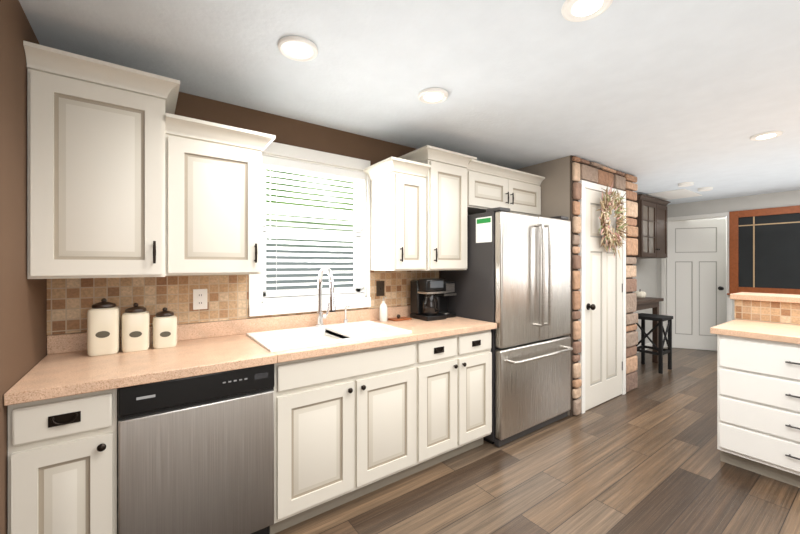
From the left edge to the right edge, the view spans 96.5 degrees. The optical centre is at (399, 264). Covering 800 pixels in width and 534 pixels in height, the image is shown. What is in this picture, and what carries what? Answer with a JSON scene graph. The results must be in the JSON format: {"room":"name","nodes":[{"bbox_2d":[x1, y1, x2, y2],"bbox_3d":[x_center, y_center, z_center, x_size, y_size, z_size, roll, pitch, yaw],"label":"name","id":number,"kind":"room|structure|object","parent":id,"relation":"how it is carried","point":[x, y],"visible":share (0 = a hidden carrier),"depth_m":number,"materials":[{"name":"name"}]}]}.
{"room":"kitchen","nodes":[
{"label":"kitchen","id":0,"kind":"room"},
{"bbox_2d":[0,0,46,533],"bbox_3d":[-0.496,0.182,-0.059,0.124,2.295,4.420,0,0,-35],"label":"wall","id":1,"kind":"structure","parent":0,"point":[23,325],"depth_m":1.26,"materials":[{"name":"brown paint"}]},
{"bbox_2d":[47,92,655,345],"bbox_3d":[1.243,0.182,3.823,7.216,2.295,0.120,0,0,-35],"label":"wall","id":2,"kind":"structure","parent":0,"point":[293,132],"depth_m":2.43,"materials":[{"name":"brown paint"}]},
{"bbox_2d":[23,41,275,278],"bbox_3d":[-1.153,-0.395,1.785,0.943,0.900,0.411,0,0,-35],"label":"upper cabinet","id":3,"kind":"object","parent":2,"relation":"attached to","point":[130,173],"visible":1,"depth_m":1.56,"materials":[{"name":"beige paint"}]},
{"bbox_2d":[47,306,410,353],"bbox_3d":[-0.660,0.374,2.377,2.434,0.088,0.020,0,0,-35],"label":"backsplash","id":4,"kind":"structure","parent":2,"relation":"attached to","point":[59,343],"depth_m":2.12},
{"bbox_2d":[47,270,438,334],"bbox_3d":[-0.661,0.184,2.385,2.446,0.287,0.008,0,0,-35],"label":"tile backsplash","id":5,"kind":"structure","parent":2,"relation":"attached to","point":[71,302],"depth_m":1.96,"materials":[{"name":"beige tile"}]},
{"bbox_2d":[193,289,206,309],"bbox_3d":[-1.138,0.195,2.035,0.072,0.116,0.008,0,0,-35],"label":"electrical outlet","id":6,"kind":"object","parent":5,"relation":"attached to","point":[199,298],"visible":1,"depth_m":2.03,"materials":[{"name":"white plastic"}]},
{"bbox_2d":[376,281,384,295],"bbox_3d":[-0.148,0.180,2.738,0.072,0.116,0.014,0,0,-35],"label":"light switch","id":7,"kind":"object","parent":5,"relation":"attached to","point":[380,288],"visible":1,"depth_m":2.74,"materials":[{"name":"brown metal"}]},
{"bbox_2d":[249,142,370,316],"bbox_3d":[-0.604,-0.233,2.474,0.859,1.095,0.130,0,0,-35],"label":"window","id":8,"kind":"structure","parent":2,"relation":"in","point":[258,306],"depth_m":2.44,"materials":[{"name":"white paint"}]},
{"bbox_2d":[263,155,364,300],"bbox_3d":[-0.581,-0.233,2.486,0.754,0.919,0.057,0,0,-35],"label":"window blind slats","id":9,"kind":"object","parent":8,"relation":"attached to","point":[286,165],"visible":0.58,"depth_m":2.45,"materials":[{"name":"white plastic"}]},
{"bbox_2d":[363,157,422,270],"bbox_3d":[-0.027,-0.338,2.606,0.339,0.755,0.381,0,0,-35],"label":"upper cabinet","id":10,"kind":"object","parent":2,"relation":"attached to","point":[396,184],"depth_m":2.50,"materials":[{"name":"beige paint"}]},
{"bbox_2d":[400,145,478,270],"bbox_3d":[0.279,-0.400,2.809,0.505,0.880,0.406,0,0,-35],"label":"upper cabinet","id":11,"kind":"object","parent":2,"relation":"attached to","point":[426,200],"depth_m":2.66,"materials":[{"name":"beige paint"}]},
{"bbox_2d":[479,161,544,215],"bbox_3d":[0.839,-0.640,3.212,0.985,0.360,0.401,0,0,-35],"label":"upper cabinet","id":12,"kind":"object","parent":2,"relation":"attached to","point":[499,186],"depth_m":3.08,"materials":[{"name":"beige paint"}]},
{"bbox_2d":[633,194,670,258],"bbox_3d":[3.477,-0.515,5.114,1.000,0.830,0.368,0,0,-35],"label":"upper cabinet","id":13,"kind":"object","parent":2,"relation":"attached to","point":[651,218],"visible":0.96,"depth_m":4.94,"materials":[{"name":"brown wood"}]},
{"bbox_2d":[19,0,799,204],"bbox_3d":[3.113,-1.005,2.748,9.260,0.080,5.040,0,0,-35],"label":"ceiling","id":14,"kind":"structure","parent":0,"point":[654,96],"depth_m":1.77,"materials":[{"name":"paint"}]},
{"bbox_2d":[277,36,317,61],"bbox_3d":[-0.453,-0.960,1.588,0.164,0.018,0.164,0,0,43],"label":"recessed light","id":15,"kind":"object","parent":14,"relation":"in","point":[298,48],"depth_m":1.57,"materials":[{"name":"white paint"}]},
{"bbox_2d":[418,88,448,103],"bbox_3d":[0.187,-0.960,2.027,0.164,0.018,0.164,0,0,43],"label":"recessed light","id":16,"kind":"object","parent":14,"relation":"in","point":[429,95],"depth_m":2.01,"materials":[{"name":"white paint"}]},
{"bbox_2d":[561,0,612,21],"bbox_3d":[0.689,-0.960,1.316,0.164,0.018,0.164,0,0,43],"label":"recessed light","id":17,"kind":"object","parent":14,"relation":"in","point":[572,10],"depth_m":1.33,"materials":[{"name":"white paint"}]},
{"bbox_2d":[644,182,712,199],"bbox_3d":[3.599,-0.950,4.732,1.125,0.030,0.835,0,0,-35],"label":"ceiling vent","id":18,"kind":"object","parent":14,"relation":"in","point":[675,194],"visible":0.79,"depth_m":4.76,"materials":[{"name":"white paint"}]},
{"bbox_2d":[750,131,782,140],"bbox_3d":[2.716,-0.960,2.650,0.164,0.018,0.164,0,0,43],"label":"recessed light","id":19,"kind":"object","parent":14,"relation":"in","point":[771,134],"depth_m":2.63,"materials":[{"name":"white paint"}]},
{"bbox_2d":[275,347,799,533],"bbox_3d":[2.915,1.360,3.025,9.260,0.060,5.720,0,0,-35],"label":"floor","id":20,"kind":"structure","parent":0,"point":[643,457],"depth_m":2.16,"materials":[{"name":"brown wood"}]},
{"bbox_2d":[8,390,111,533],"bbox_3d":[-1.361,0.894,1.510,0.286,0.872,0.618,0,0,-35],"label":"base cabinet","id":21,"kind":"object","parent":20,"relation":"on","point":[60,450],"depth_m":1.25,"materials":[{"name":"beige paint"}]},
{"bbox_2d":[112,366,279,533],"bbox_3d":[-1.003,0.895,1.760,0.580,0.870,0.626,0,0,-35],"label":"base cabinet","id":22,"kind":"object","parent":20,"relation":"on","point":[270,425],"depth_m":1.49,"materials":[{"name":"silver metal"}]},
{"bbox_2d":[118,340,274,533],"bbox_3d":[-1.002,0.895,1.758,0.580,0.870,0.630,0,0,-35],"label":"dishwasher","id":23,"kind":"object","parent":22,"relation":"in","point":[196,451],"depth_m":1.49,"materials":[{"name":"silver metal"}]},
{"bbox_2d":[4,317,495,405],"bbox_3d":[-0.479,0.438,2.123,2.434,0.040,0.643,0,0,-35],"label":"countertop","id":24,"kind":"structure","parent":22,"relation":"on","point":[75,372],"depth_m":1.58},
{"bbox_2d":[87,298,119,355],"bbox_3d":[-1.405,0.287,1.694,0.116,0.260,0.117,0,0,-35],"label":"canister","id":25,"kind":"object","parent":24,"relation":"on","point":[103,326],"visible":1,"depth_m":1.65,"materials":[{"name":"beige ceramic"}]},
{"bbox_2d":[122,303,149,351],"bbox_3d":[-1.305,0.302,1.764,0.110,0.230,0.111,0,0,-35],"label":"canister","id":26,"kind":"object","parent":24,"relation":"on","point":[136,327],"visible":1,"depth_m":1.72,"materials":[{"name":"beige ceramic"}]},
{"bbox_2d":[153,307,176,348],"bbox_3d":[-1.208,0.317,1.834,0.104,0.200,0.105,0,0,-35],"label":"canister","id":27,"kind":"object","parent":24,"relation":"on","point":[164,328],"visible":1,"depth_m":1.79,"materials":[{"name":"beige ceramic"}]},
{"bbox_2d":[312,266,335,325],"bbox_3d":[-0.462,0.206,2.310,0.101,0.400,0.249,0,0,-35],"label":"faucet","id":28,"kind":"object","parent":24,"relation":"on","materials":[{"name":"silver metal"}]},
{"bbox_2d":[244,318,411,349],"bbox_3d":[-0.422,0.511,2.168,0.854,0.210,0.514,0,0,-35],"label":"sink","id":29,"kind":"object","parent":24,"relation":"in","point":[292,337],"depth_m":2.22,"materials":[{"name":"white ceramic"}]},
{"bbox_2d":[340,305,351,321],"bbox_3d":[-0.368,0.340,2.471,0.032,0.132,0.067,0,0,-35],"label":"faucet","id":30,"kind":"object","parent":24,"relation":"on","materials":[{"name":"silver metal"}]},
{"bbox_2d":[379,296,387,321],"bbox_3d":[-0.119,0.324,2.647,0.060,0.187,0.071,0,0,-35],"label":"soap dispenser","id":31,"kind":"object","parent":24,"relation":"on","point":[383,312],"visible":1,"depth_m":2.63,"materials":[{"name":"white plastic"}]},
{"bbox_2d":[388,314,411,320],"bbox_3d":[-0.003,0.397,2.725,0.160,0.041,0.100,0,0,-35],"label":"tray","id":32,"kind":"object","parent":24,"relation":"on","point":[398,318],"visible":0.94,"depth_m":2.71,"materials":[{"name":"brown wood"}]},
{"bbox_2d":[410,279,455,320],"bbox_3d":[0.282,0.262,2.816,0.332,0.310,0.242,0,0,-35],"label":"coffee maker","id":33,"kind":"object","parent":24,"relation":"on","point":[428,299],"visible":1,"depth_m":2.74,"materials":[{"name":"black plastic"}]},
{"bbox_2d":[280,342,419,530],"bbox_3d":[-0.420,0.894,2.180,0.852,0.872,0.618,0,0,-35],"label":"base cabinet","id":34,"kind":"object","parent":20,"relation":"on","point":[350,423],"depth_m":1.90,"materials":[{"name":"beige paint"}]},
{"bbox_2d":[420,330,491,470],"bbox_3d":[0.209,0.894,2.630,0.695,0.872,0.618,0,0,-35],"label":"base cabinet","id":35,"kind":"object","parent":20,"relation":"on","point":[456,373],"depth_m":2.36,"materials":[{"name":"beige paint"}]},
{"bbox_2d":[441,207,572,446],"bbox_3d":[0.940,0.455,3.063,0.942,1.750,0.724,0,0,-35],"label":"fridge","id":36,"kind":"object","parent":20,"relation":"on","point":[513,281],"visible":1,"depth_m":2.75,"materials":[{"name":"grey metal"}]},
{"bbox_2d":[637,297,663,362],"bbox_3d":[3.067,0.890,4.766,0.950,0.880,0.458,0,0,-35],"label":"desk","id":37,"kind":"object","parent":20,"relation":"on","point":[648,303],"visible":0.21,"depth_m":4.83,"materials":[{"name":"brown wood"}]},
{"bbox_2d":[634,289,645,297],"bbox_3d":[3.265,0.388,4.859,0.144,0.121,0.144,0,0,-35],"label":"pumpkin","id":38,"kind":"object","parent":37,"relation":"on","point":[640,294],"visible":0.98,"depth_m":4.81,"materials":[{"name":"beige ceramic"}]},
{"bbox_2d":[633,313,672,373],"bbox_3d":[3.235,0.990,4.592,0.360,0.680,0.360,0,0,-35],"label":"stool","id":39,"kind":"object","parent":20,"relation":"on","point":[660,349],"visible":0.79,"depth_m":4.51,"materials":[{"name":"black wood"}]},
{"bbox_2d":[717,336,799,487],"bbox_3d":[2.589,0.893,2.217,0.610,0.872,0.818,0,0,-35],"label":"base cabinet","id":40,"kind":"object","parent":20,"relation":"on","point":[758,384],"depth_m":2.21,"materials":[{"name":"white paint"}]},
{"bbox_2d":[710,320,799,343],"bbox_3d":[2.949,0.438,1.717,0.645,0.040,2.110,0,0,-35],"label":"countertop","id":41,"kind":"structure","parent":40,"relation":"on","point":[748,329],"depth_m":2.31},
{"bbox_2d":[516,155,632,415],"bbox_3d":[1.823,0.182,3.765,1.242,2.295,0.647,0,0,-35],"label":"wall","id":42,"kind":"structure","parent":0,"point":[557,182],"depth_m":3.24,"materials":[{"name":"paint"}]},
{"bbox_2d":[578,180,625,413],"bbox_3d":[1.968,0.285,3.449,0.880,2.090,0.036,0,0,-35],"label":"door frame","id":43,"kind":"structure","parent":42,"relation":"attached to","point":[591,186],"depth_m":3.20,"materials":[{"name":"white paint"}]},
{"bbox_2d":[585,188,622,410],"bbox_3d":[1.981,0.313,3.431,0.754,2.018,0.097,0,0,-35],"label":"door leaf","id":44,"kind":"structure","parent":42,"relation":"in","point":[603,325],"depth_m":3.41,"materials":[{"name":"beige paint"}]},
{"bbox_2d":[596,183,629,259],"bbox_3d":[2.037,-0.420,3.392,0.621,0.739,0.105,0,0,-35],"label":"wreath","id":45,"kind":"object","parent":44,"relation":"hanging from","point":[614,239],"visible":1,"depth_m":3.38,"materials":[{"name":"brown plant"}]},
{"bbox_2d":[572,156,637,415],"bbox_3d":[1.859,0.184,3.753,1.276,2.280,0.680,0,0,-35],"label":"door surround","id":46,"kind":"structure","parent":42,"relation":"attached to","point":[590,174],"depth_m":3.49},
{"bbox_2d":[699,217,726,321],"bbox_3d":[6.189,0.182,6.306,0.120,2.295,2.820,0,0,-36],"label":"wall","id":47,"kind":"structure","parent":0,"point":[726,258],"depth_m":6.51,"materials":[{"name":"white paint"}]},
{"bbox_2d":[656,190,799,319],"bbox_3d":[5.513,0.182,4.153,0.120,2.295,4.300,0,0,-35],"label":"wall","id":48,"kind":"structure","parent":0,"point":[774,200],"depth_m":5.13,"materials":[{"name":"white paint"}]},
{"bbox_2d":[666,219,725,350],"bbox_3d":[4.656,0.309,5.629,0.427,2.030,0.655,0,0,-35],"label":"door leaf","id":49,"kind":"structure","parent":48,"relation":"in","point":[696,281],"depth_m":5.61,"materials":[{"name":"white paint"}]},
{"bbox_2d":[661,212,731,346],"bbox_3d":[4.550,0.285,5.490,0.136,2.090,0.855,0,0,-35],"label":"door frame","id":50,"kind":"structure","parent":48,"relation":"attached to","point":[663,264],"depth_m":5.45,"materials":[{"name":"white paint"}]},
{"bbox_2d":[727,205,799,294],"bbox_3d":[5.251,-0.168,4.362,0.060,1.193,1.885,0,0,-35],"label":"frame","id":51,"kind":"object","parent":48,"relation":"attached to","point":[764,250],"visible":0.85,"depth_m":4.83,"materials":[{"name":"brown wood"}]},
{"bbox_2d":[730,292,799,303],"bbox_3d":[3.321,0.245,2.000,0.350,0.040,2.140,0,0,-35],"label":"countertop","id":52,"kind":"structure","parent":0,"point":[774,298],"depth_m":2.63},
{"label":"outside","id":53,"kind":"structure","parent":0,"visible":0},
{"bbox_2d":[266,169,353,289],"bbox_3d":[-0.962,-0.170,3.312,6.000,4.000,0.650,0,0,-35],"label":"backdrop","id":54,"kind":"structure","parent":53,"point":[306,263],"depth_m":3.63,"materials":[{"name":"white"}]}
]}

